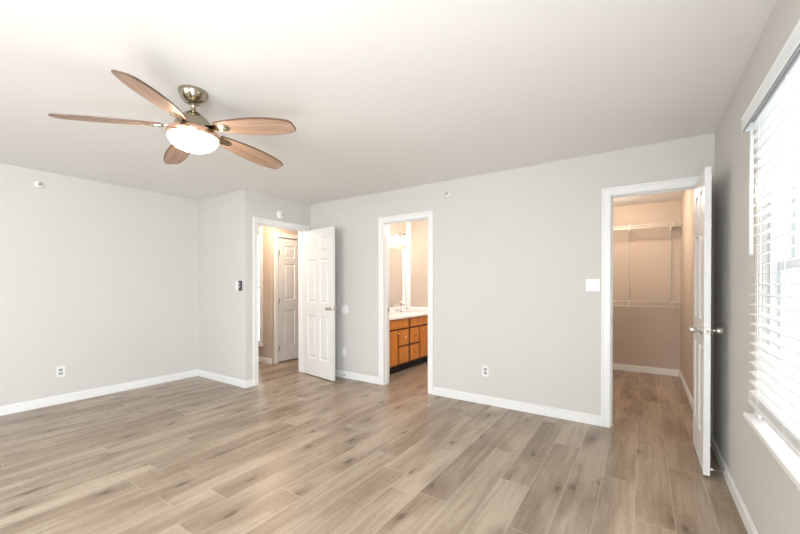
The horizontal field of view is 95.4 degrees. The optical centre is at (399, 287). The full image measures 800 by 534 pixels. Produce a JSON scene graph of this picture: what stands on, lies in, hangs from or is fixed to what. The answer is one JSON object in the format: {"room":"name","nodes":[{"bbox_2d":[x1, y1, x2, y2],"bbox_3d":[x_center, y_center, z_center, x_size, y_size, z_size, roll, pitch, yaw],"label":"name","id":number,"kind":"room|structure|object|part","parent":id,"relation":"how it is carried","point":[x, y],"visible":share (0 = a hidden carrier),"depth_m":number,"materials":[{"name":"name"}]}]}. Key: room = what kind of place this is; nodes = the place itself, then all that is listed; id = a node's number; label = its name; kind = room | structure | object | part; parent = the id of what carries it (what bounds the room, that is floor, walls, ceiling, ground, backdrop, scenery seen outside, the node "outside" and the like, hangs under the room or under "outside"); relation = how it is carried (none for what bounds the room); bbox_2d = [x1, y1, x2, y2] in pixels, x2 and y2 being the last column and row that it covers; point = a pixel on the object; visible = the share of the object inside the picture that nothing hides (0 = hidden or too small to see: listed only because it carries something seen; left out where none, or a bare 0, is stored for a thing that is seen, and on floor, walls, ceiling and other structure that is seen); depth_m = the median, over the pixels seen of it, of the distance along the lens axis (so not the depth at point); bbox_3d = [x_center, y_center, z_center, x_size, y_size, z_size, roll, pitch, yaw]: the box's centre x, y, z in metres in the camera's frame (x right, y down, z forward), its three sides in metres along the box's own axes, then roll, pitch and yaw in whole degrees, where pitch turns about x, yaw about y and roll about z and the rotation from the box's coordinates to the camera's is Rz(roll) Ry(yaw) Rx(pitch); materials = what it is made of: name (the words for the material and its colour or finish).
{"room":"empty bedroom","nodes":[
{"label":"empty bedroom","id":0,"kind":"room"},
{"bbox_2d":[0,163,197,405],"bbox_3d":[-4.493,0.022,2.677,0.120,2.440,6.101,0,0,34],"label":"wall","id":1,"kind":"structure","parent":0,"point":[99,280],"depth_m":4.08,"materials":[{"name":"beige paint"}]},
{"bbox_2d":[34,181,43,188],"bbox_3d":[-3.684,-1.059,3.724,0.056,0.080,0.080,0,0,34],"label":"sprinkler head","id":2,"kind":"object","parent":1,"relation":"attached to","point":[38,184],"visible":1,"depth_m":3.72},
{"bbox_2d":[56,366,64,377],"bbox_3d":[-3.616,0.895,3.880,0.008,0.114,0.070,0,0,34],"label":"wall outlet","id":3,"kind":"object","parent":1,"relation":"attached to","point":[60,371],"visible":1,"depth_m":3.88,"materials":[{"name":"white plastic"}]},
{"bbox_2d":[0,369,198,415],"bbox_3d":[-4.437,1.196,2.647,0.014,0.092,5.861,0,0,34],"label":"baseboard","id":4,"kind":"structure","parent":1,"relation":"attached to","point":[54,400],"depth_m":4.08,"materials":[{"name":"white paint"}]},
{"bbox_2d":[198,191,238,378],"bbox_3d":[-2.376,0.009,4.859,0.976,2.440,0.120,0,0,34],"label":"wall","id":5,"kind":"structure","parent":0,"point":[218,216],"depth_m":4.79,"materials":[{"name":"beige paint"}]},
{"bbox_2d":[198,369,245,387],"bbox_3d":[-2.348,1.184,4.767,1.106,0.092,0.014,0,0,34],"label":"baseboard","id":6,"kind":"structure","parent":5,"relation":"attached to","point":[214,376],"depth_m":4.73,"materials":[{"name":"white paint"}]},
{"bbox_2d":[238,281,241,290],"bbox_3d":[-1.977,-0.024,4.503,0.048,0.124,0.030,0,0,34],"label":"remote","id":7,"kind":"object","parent":5,"relation":"attached to","point":[239,282],"visible":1,"depth_m":4.49,"materials":[{"name":"black plastic"}]},
{"bbox_2d":[239,189,309,380],"bbox_3d":[-1.659,0.009,4.938,0.130,2.440,1.048,0,0,34],"label":"wall","id":8,"kind":"structure","parent":0,"point":[251,203],"depth_m":4.53,"materials":[{"name":"beige paint"}]},
{"bbox_2d":[246,379,253,387],"bbox_3d":[-1.862,1.185,4.512,0.014,0.092,0.102,0,0,34],"label":"baseboard","id":9,"kind":"structure","parent":8,"relation":"attached to","point":[249,383],"depth_m":4.50,"materials":[{"name":"white paint"}]},
{"bbox_2d":[276,210,283,218],"bbox_3d":[-1.595,-0.976,4.878,0.036,0.120,0.120,0,0,34],"label":"smoke detector","id":10,"kind":"object","parent":8,"relation":"attached to","point":[280,215],"visible":1,"depth_m":4.86,"materials":[{"name":"white plastic"}]},
{"bbox_2d":[253,216,308,385],"bbox_3d":[-1.640,0.168,4.967,0.168,2.121,0.914,0,0,34],"label":"trim","id":11,"kind":"structure","parent":8,"relation":"attached to","point":[257,221],"depth_m":4.91,"materials":[{"name":"white paint"}]},
{"bbox_2d":[304,226,337,380],"bbox_3d":[-1.107,0.207,4.977,0.708,2.015,0.177,0,0,43],"label":"door","id":12,"kind":"structure","parent":8,"relation":"in","point":[319,244],"depth_m":4.94,"materials":[{"name":"white paint"}]},
{"bbox_2d":[266,227,297,363],"bbox_3d":[-1.701,-0.002,6.662,0.370,2.440,1.790,0,0,34],"label":"wall","id":13,"kind":"structure","parent":0,"point":[270,231],"depth_m":5.85,"materials":[{"name":"beige paint"}]},
{"bbox_2d":[274,232,297,363],"bbox_3d":[-1.804,0.160,6.267,0.139,2.121,0.934,0,0,34],"label":"trim","id":14,"kind":"structure","parent":13,"relation":"attached to","point":[277,235],"depth_m":5.87,"materials":[{"name":"white paint"}]},
{"bbox_2d":[278,238,297,361],"bbox_3d":[-1.748,0.198,6.235,0.106,2.015,0.791,0,0,34],"label":"door","id":15,"kind":"structure","parent":13,"relation":"in","point":[287,248],"depth_m":6.08,"materials":[{"name":"white paint"}]},
{"bbox_2d":[0,358,747,533],"bbox_3d":[-1.767,1.270,3.070,7.660,0.060,9.770,0,0,34],"label":"floor","id":16,"kind":"structure","parent":0,"point":[293,451],"depth_m":2.53,"materials":[{"name":"laminate"}]},
{"bbox_2d":[389,315,427,374],"bbox_3d":[-0.070,0.835,5.583,0.584,0.780,1.537,0,0,34],"label":"vanity cabinet","id":17,"kind":"object","parent":16,"relation":"on","point":[408,337],"visible":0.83,"depth_m":5.40,"materials":[{"name":"brown wood"}]},
{"bbox_3d":[-0.153,0.853,5.003,0.018,0.480,0.413,0,0,34],"label":"cabinet door","id":18,"kind":"part","parent":17,"relation":"part of","materials":[{"name":"brown wood"}]},
{"bbox_3d":[-0.072,0.523,5.122,0.018,0.126,0.703,0,0,34],"label":"false drawer","id":19,"kind":"part","parent":17,"relation":"part of","materials":[{"name":"brown wood"}]},
{"bbox_3d":[0.054,0.978,5.313,0.018,0.227,0.250,0,0,34],"label":"drawer","id":20,"kind":"part","parent":17,"relation":"part of","materials":[{"name":"brown wood"}]},
{"bbox_3d":[0.054,0.723,5.311,0.018,0.223,0.250,0,0,34],"label":"drawer","id":21,"kind":"part","parent":17,"relation":"part of","materials":[{"name":"brown wood"}]},
{"bbox_2d":[389,306,427,320],"bbox_3d":[-0.073,0.382,5.582,0.579,0.125,1.539,0,0,34],"label":"countertop","id":22,"kind":"structure","parent":17,"relation":"on","point":[412,311],"depth_m":5.93,"materials":[{"name":"white stone"}]},
{"bbox_2d":[394,301,403,312],"bbox_3d":[-0.018,0.317,5.975,0.167,0.186,0.166,0,0,-8],"label":"faucet","id":23,"kind":"object","parent":22,"relation":"on","point":[399,311],"visible":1,"depth_m":5.95,"materials":[{"name":"silver metal"}]},
{"bbox_3d":[0.226,0.977,5.571,0.018,0.227,0.250,0,0,34],"label":"drawer","id":24,"kind":"part","parent":17,"relation":"part of","materials":[{"name":"brown wood"}]},
{"bbox_3d":[0.226,0.722,5.569,0.018,0.223,0.250,0,0,34],"label":"drawer","id":25,"kind":"part","parent":17,"relation":"part of","materials":[{"name":"brown wood"}]},
{"bbox_3d":[0.353,0.519,5.758,0.018,0.126,0.707,0,0,34],"label":"false drawer","id":26,"kind":"part","parent":17,"relation":"part of","materials":[{"name":"brown wood"}]},
{"bbox_3d":[0.433,0.848,5.881,0.018,0.480,0.417,0,0,34],"label":"cabinet door","id":27,"kind":"part","parent":17,"relation":"part of","materials":[{"name":"brown wood"}]},
{"bbox_2d":[0,0,776,206],"bbox_3d":[-1.767,-1.250,3.055,7.660,0.100,9.770,0,0,34],"label":"ceiling","id":28,"kind":"structure","parent":0,"point":[378,96],"depth_m":2.08,"materials":[{"name":"white paint"}]},
{"bbox_2d":[48,69,295,168],"bbox_3d":[-1.246,-1.016,2.270,1.293,0.359,1.254,0,0,34],"label":"ceiling fan","id":29,"kind":"object","parent":28,"relation":"hanging from","point":[190,131],"visible":1,"depth_m":2.14,"materials":[{"name":"brown wood"}]},
{"bbox_3d":[-1.645,-0.945,2.058,0.509,0.010,0.154,-5,15,-23],"label":"blade","id":30,"kind":"part","parent":29,"relation":"part of","materials":[{"name":"brown wood"}]},
{"bbox_3d":[-1.220,-0.944,1.811,0.154,0.010,0.509,13,4,-6],"label":"blade","id":31,"kind":"part","parent":29,"relation":"part of","materials":[{"name":"brown wood"}]},
{"bbox_3d":[-1.423,-0.961,2.159,0.150,0.015,0.064,-5,15,-23],"label":"blade arm","id":32,"kind":"part","parent":29,"relation":"part of","materials":[{"name":"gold metal"}]},
{"bbox_3d":[-1.542,-0.948,2.538,0.154,0.010,0.509,-18,7,-41],"label":"blade","id":33,"kind":"part","parent":29,"relation":"part of","materials":[{"name":"brown wood"}]},
{"bbox_3d":[-1.248,-0.961,2.054,0.064,0.015,0.150,13,4,-6],"label":"blade arm","id":34,"kind":"part","parent":29,"relation":"part of","materials":[{"name":"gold metal"}]},
{"bbox_3d":[-1.263,-0.877,2.227,0.274,0.083,0.274,0,0,34],"label":"lamp shade","id":35,"kind":"part","parent":29,"relation":"part of","materials":[{"name":"white glass"}]},
{"bbox_3d":[-1.093,-0.961,2.187,0.150,0.015,0.064,5,-12,12],"label":"blade arm","id":36,"kind":"part","parent":29,"relation":"part of","materials":[{"name":"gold metal"}]},
{"bbox_3d":[-1.173,-0.962,2.376,0.064,0.015,0.150,-15,-12,29],"label":"blade arm","id":37,"kind":"part","parent":29,"relation":"part of","materials":[{"name":"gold metal"}]},
{"bbox_3d":[-1.053,-0.949,2.588,0.154,0.010,0.509,-15,-12,29],"label":"blade","id":38,"kind":"part","parent":29,"relation":"part of","materials":[{"name":"brown wood"}]},
{"bbox_3d":[-0.854,-0.946,2.139,0.509,0.010,0.154,5,-12,12],"label":"blade","id":39,"kind":"part","parent":29,"relation":"part of","materials":[{"name":"brown wood"}]},
{"bbox_2d":[389,223,405,306],"bbox_3d":[-0.331,0.004,5.824,0.120,2.440,1.661,0,0,34],"label":"wall","id":40,"kind":"structure","parent":0,"point":[400,228],"depth_m":6.17,"materials":[{"name":"beige paint"}]},
{"bbox_2d":[389,247,405,305],"bbox_3d":[-0.301,-0.181,5.753,0.006,0.960,1.435,0,0,34],"label":"wall mirror","id":41,"kind":"object","parent":40,"relation":"attached to","point":[397,257],"visible":0.24,"depth_m":6.13,"materials":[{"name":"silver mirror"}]},
{"bbox_2d":[389,306,406,312],"bbox_3d":[-0.305,0.365,5.737,0.019,0.093,1.539,0,0,34],"label":"backsplash","id":42,"kind":"structure","parent":40,"relation":"attached to","point":[391,309],"depth_m":6.07,"materials":[{"name":"white stone"}]},
{"bbox_2d":[389,231,407,244],"bbox_3d":[-0.082,-0.821,5.918,0.182,0.188,0.640,0,0,34],"label":"vanity light","id":43,"kind":"object","parent":40,"relation":"attached to","point":[395,235],"visible":0.77,"depth_m":5.97,"materials":[{"name":"white glass"}]},
{"bbox_3d":[-0.057,-0.792,5.914,0.136,0.130,0.136,0,0,34],"label":"lamp shade","id":44,"kind":"part","parent":43,"relation":"part of","materials":[{"name":"white glass"}]},
{"bbox_3d":[0.070,-0.793,6.105,0.136,0.130,0.136,0,0,34],"label":"lamp shade","id":45,"kind":"part","parent":43,"relation":"part of","materials":[{"name":"white glass"}]},
{"bbox_2d":[411,220,427,306],"bbox_3d":[1.033,0.003,5.840,2.130,2.440,0.120,0,0,34],"label":"wall","id":46,"kind":"structure","parent":0,"point":[419,229],"depth_m":6.23,"materials":[{"name":"beige paint"}]},
{"bbox_2d":[406,222,410,305],"bbox_3d":[0.145,-0.447,6.346,0.087,1.544,0.020,0,0,34],"label":"trim","id":47,"kind":"structure","parent":46,"relation":"attached to","point":[408,224],"depth_m":6.33,"materials":[{"name":"white paint"}]},
{"bbox_2d":[258,133,714,436],"bbox_3d":[-0.405,0.010,4.797,7.198,2.440,0.129,0,0,34],"label":"wall","id":48,"kind":"structure","parent":0,"point":[515,251],"depth_m":3.70,"materials":[{"name":"beige paint"}]},
{"bbox_2d":[258,227,263,346],"bbox_3d":[-2.584,-0.021,6.205,0.890,1.955,0.130,0,0,34],"label":"window","id":49,"kind":"structure","parent":48,"relation":"in","point":[260,229],"depth_m":5.95,"materials":[{"name":"white plastic"}]},
{"bbox_2d":[258,356,271,363],"bbox_3d":[-2.743,1.175,6.280,1.670,0.092,0.014,0,0,34],"label":"baseboard","id":50,"kind":"structure","parent":48,"relation":"attached to","point":[260,359],"depth_m":5.91,"materials":[{"name":"white paint"}]},
{"bbox_2d":[342,348,345,355],"bbox_3d":[-0.761,0.878,4.967,0.070,0.114,0.012,0,0,34],"label":"cable plate","id":51,"kind":"object","parent":48,"relation":"attached to","point":[343,349],"visible":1,"depth_m":4.97,"materials":[{"name":"white plastic"}]},
{"bbox_2d":[341,305,348,313],"bbox_3d":[-0.753,0.298,4.960,0.132,0.132,0.008,0,0,34],"label":"bumper cover","id":52,"kind":"object","parent":48,"relation":"attached to","point":[344,308],"visible":1,"depth_m":4.96,"materials":[{"name":"white plastic"}]},
{"bbox_2d":[335,369,377,383],"bbox_3d":[-0.788,1.183,4.985,1.246,0.092,0.014,0,0,34],"label":"baseboard","id":53,"kind":"structure","parent":48,"relation":"attached to","point":[349,375],"depth_m":4.83,"materials":[{"name":"white paint"}]},
{"bbox_2d":[378,211,432,394],"bbox_3d":[0.088,0.171,4.463,0.786,2.121,0.139,0,0,34],"label":"trim","id":54,"kind":"structure","parent":48,"relation":"attached to","point":[383,222],"depth_m":4.60,"materials":[{"name":"white paint"}]},
{"bbox_2d":[445,190,450,196],"bbox_3d":[0.524,-1.056,4.071,0.080,0.080,0.056,0,0,34],"label":"sprinkler head","id":55,"kind":"object","parent":48,"relation":"attached to","point":[448,192],"visible":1,"depth_m":4.08},
{"bbox_2d":[482,365,488,376],"bbox_3d":[0.903,0.883,3.857,0.070,0.114,0.008,0,0,34],"label":"wall outlet","id":56,"kind":"object","parent":48,"relation":"attached to","point":[485,369],"visible":1,"depth_m":3.85,"materials":[{"name":"white plastic"}]},
{"bbox_2d":[433,387,600,425],"bbox_3d":[1.090,1.190,3.731,1.702,0.092,0.014,0,0,34],"label":"baseboard","id":57,"kind":"structure","parent":48,"relation":"attached to","point":[592,419],"depth_m":3.63,"materials":[{"name":"white paint"}]},
{"bbox_2d":[586,279,599,290],"bbox_3d":[1.741,-0.023,3.288,0.116,0.114,0.016,0,0,34],"label":"light switch","id":58,"kind":"object","parent":48,"relation":"attached to","point":[591,284],"visible":1,"depth_m":3.29,"materials":[{"name":"white plastic"}]},
{"bbox_2d":[601,176,711,446],"bbox_3d":[2.142,0.179,3.091,0.754,2.121,0.139,0,0,34],"label":"trim","id":59,"kind":"structure","parent":48,"relation":"attached to","point":[681,184],"depth_m":3.22,"materials":[{"name":"white paint"}]},
{"bbox_2d":[689,166,723,475],"bbox_3d":[2.168,0.219,2.620,0.177,2.015,0.612,0,0,34],"label":"door","id":60,"kind":"structure","parent":48,"relation":"in","point":[702,330],"depth_m":2.42,"materials":[{"name":"white paint"}]},
{"bbox_3d":[1.995,0.283,2.457,0.071,0.066,0.066,0,0,34],"label":"knob","id":61,"kind":"part","parent":60,"relation":"part of","materials":[{"name":"silver metal"}]},
{"bbox_3d":[2.083,0.283,2.398,0.071,0.066,0.066,0,0,34],"label":"knob","id":62,"kind":"part","parent":60,"relation":"part of","materials":[{"name":"silver metal"}]},
{"bbox_2d":[613,200,680,369],"bbox_3d":[3.249,0.005,5.514,1.918,2.440,0.120,0,0,34],"label":"wall","id":63,"kind":"structure","parent":0,"point":[642,336],"depth_m":5.24,"materials":[{"name":"beige paint"}]},
{"bbox_2d":[629,229,630,300],"bbox_3d":[3.373,-0.319,5.349,0.024,1.110,0.013,0,0,34],"label":"shelf standard","id":64,"kind":"object","parent":63,"relation":"attached to","point":[630,229],"visible":0.86,"depth_m":5.34,"materials":[{"name":"grey metal"}]},
{"bbox_2d":[613,363,679,376],"bbox_3d":[3.192,1.179,5.479,1.630,0.092,0.014,0,0,34],"label":"baseboard","id":65,"kind":"structure","parent":63,"relation":"attached to","point":[653,370],"depth_m":5.24,"materials":[{"name":"white paint"}]},
{"bbox_2d":[613,300,681,307],"bbox_3d":[3.107,0.220,5.348,1.628,0.092,0.312,0,0,34],"label":"wire shelf","id":66,"kind":"object","parent":63,"relation":"attached to","point":[632,301],"visible":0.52,"depth_m":5.02,"materials":[{"name":"white metal"}]},
{"bbox_3d":[3.026,0.255,5.227,1.628,0.015,0.015,0,0,34],"label":"rail","id":67,"kind":"part","parent":66,"relation":"part of","materials":[{"name":"white metal"}]},
{"bbox_2d":[613,221,682,231],"bbox_3d":[3.107,-0.849,5.342,1.628,0.069,0.312,0,0,34],"label":"wire shelf","id":68,"kind":"object","parent":63,"relation":"attached to","point":[672,222],"visible":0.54,"depth_m":5.00,"materials":[{"name":"white metal"}]},
{"bbox_3d":[3.026,-0.826,5.221,1.628,0.015,0.015,0,0,34],"label":"rail","id":69,"kind":"part","parent":68,"relation":"part of","materials":[{"name":"white metal"}]},
{"bbox_2d":[670,226,671,304],"bbox_3d":[3.781,-0.317,5.077,0.024,1.110,0.013,0,0,34],"label":"shelf standard","id":70,"kind":"object","parent":63,"relation":"attached to","point":[670,226],"visible":0.89,"depth_m":5.07,"materials":[{"name":"grey metal"}]},
{"bbox_2d":[680,0,799,533],"bbox_3d":[1.297,0.032,1.016,0.168,2.440,9.530,0,0,34],"label":"wall","id":71,"kind":"structure","parent":0,"point":[771,498],"depth_m":2.08,"materials":[{"name":"beige paint"}]},
{"bbox_2d":[679,371,692,409],"bbox_3d":[3.169,1.188,3.990,0.014,0.092,2.487,0,0,34],"label":"baseboard","id":72,"kind":"structure","parent":71,"relation":"attached to","point":[681,377],"depth_m":4.17,"materials":[{"name":"white paint"}]},
{"bbox_2d":[711,435,758,533],"bbox_3d":[0.516,1.213,-0.032,0.014,0.092,6.909,0,0,34],"label":"baseboard","id":73,"kind":"structure","parent":71,"relation":"attached to","point":[747,520],"depth_m":2.11,"materials":[{"name":"white paint"}]},
{"bbox_2d":[743,130,799,490],"bbox_3d":[1.443,-0.043,1.252,0.189,1.477,1.165,0,0,34],"label":"window","id":74,"kind":"structure","parent":71,"relation":"in","point":[787,459],"depth_m":1.61,"materials":[{"name":"white plastic"}]},
{"bbox_3d":[1.397,-0.084,1.276,0.011,1.395,1.141,0,0,34],"label":"casing","id":75,"kind":"part","parent":74,"relation":"part of","materials":[{"name":"white paint"}]},
{"bbox_2d":[741,19,799,458],"bbox_3d":[1.335,-0.132,1.255,0.069,1.318,1.052,0,0,34],"label":"blind","id":76,"kind":"object","parent":74,"relation":"attached to","point":[774,110],"visible":1,"depth_m":1.35,"materials":[{"name":"white plastic"}]},
{"bbox_3d":[1.333,0.501,1.238,0.047,0.052,0.974,0,0,34],"label":"rail","id":77,"kind":"part","parent":76,"relation":"part of","materials":[{"name":"white plastic"}]},
{"bbox_3d":[1.453,0.242,1.244,0.030,0.713,0.920,0,0,34],"label":"sash","id":78,"kind":"part","parent":74,"relation":"part of","materials":[{"name":"white plastic"}]},
{"bbox_3d":[1.490,-0.396,1.215,0.030,0.645,0.920,0,0,34],"label":"sash","id":79,"kind":"part","parent":74,"relation":"part of","materials":[{"name":"white plastic"}]}
]}

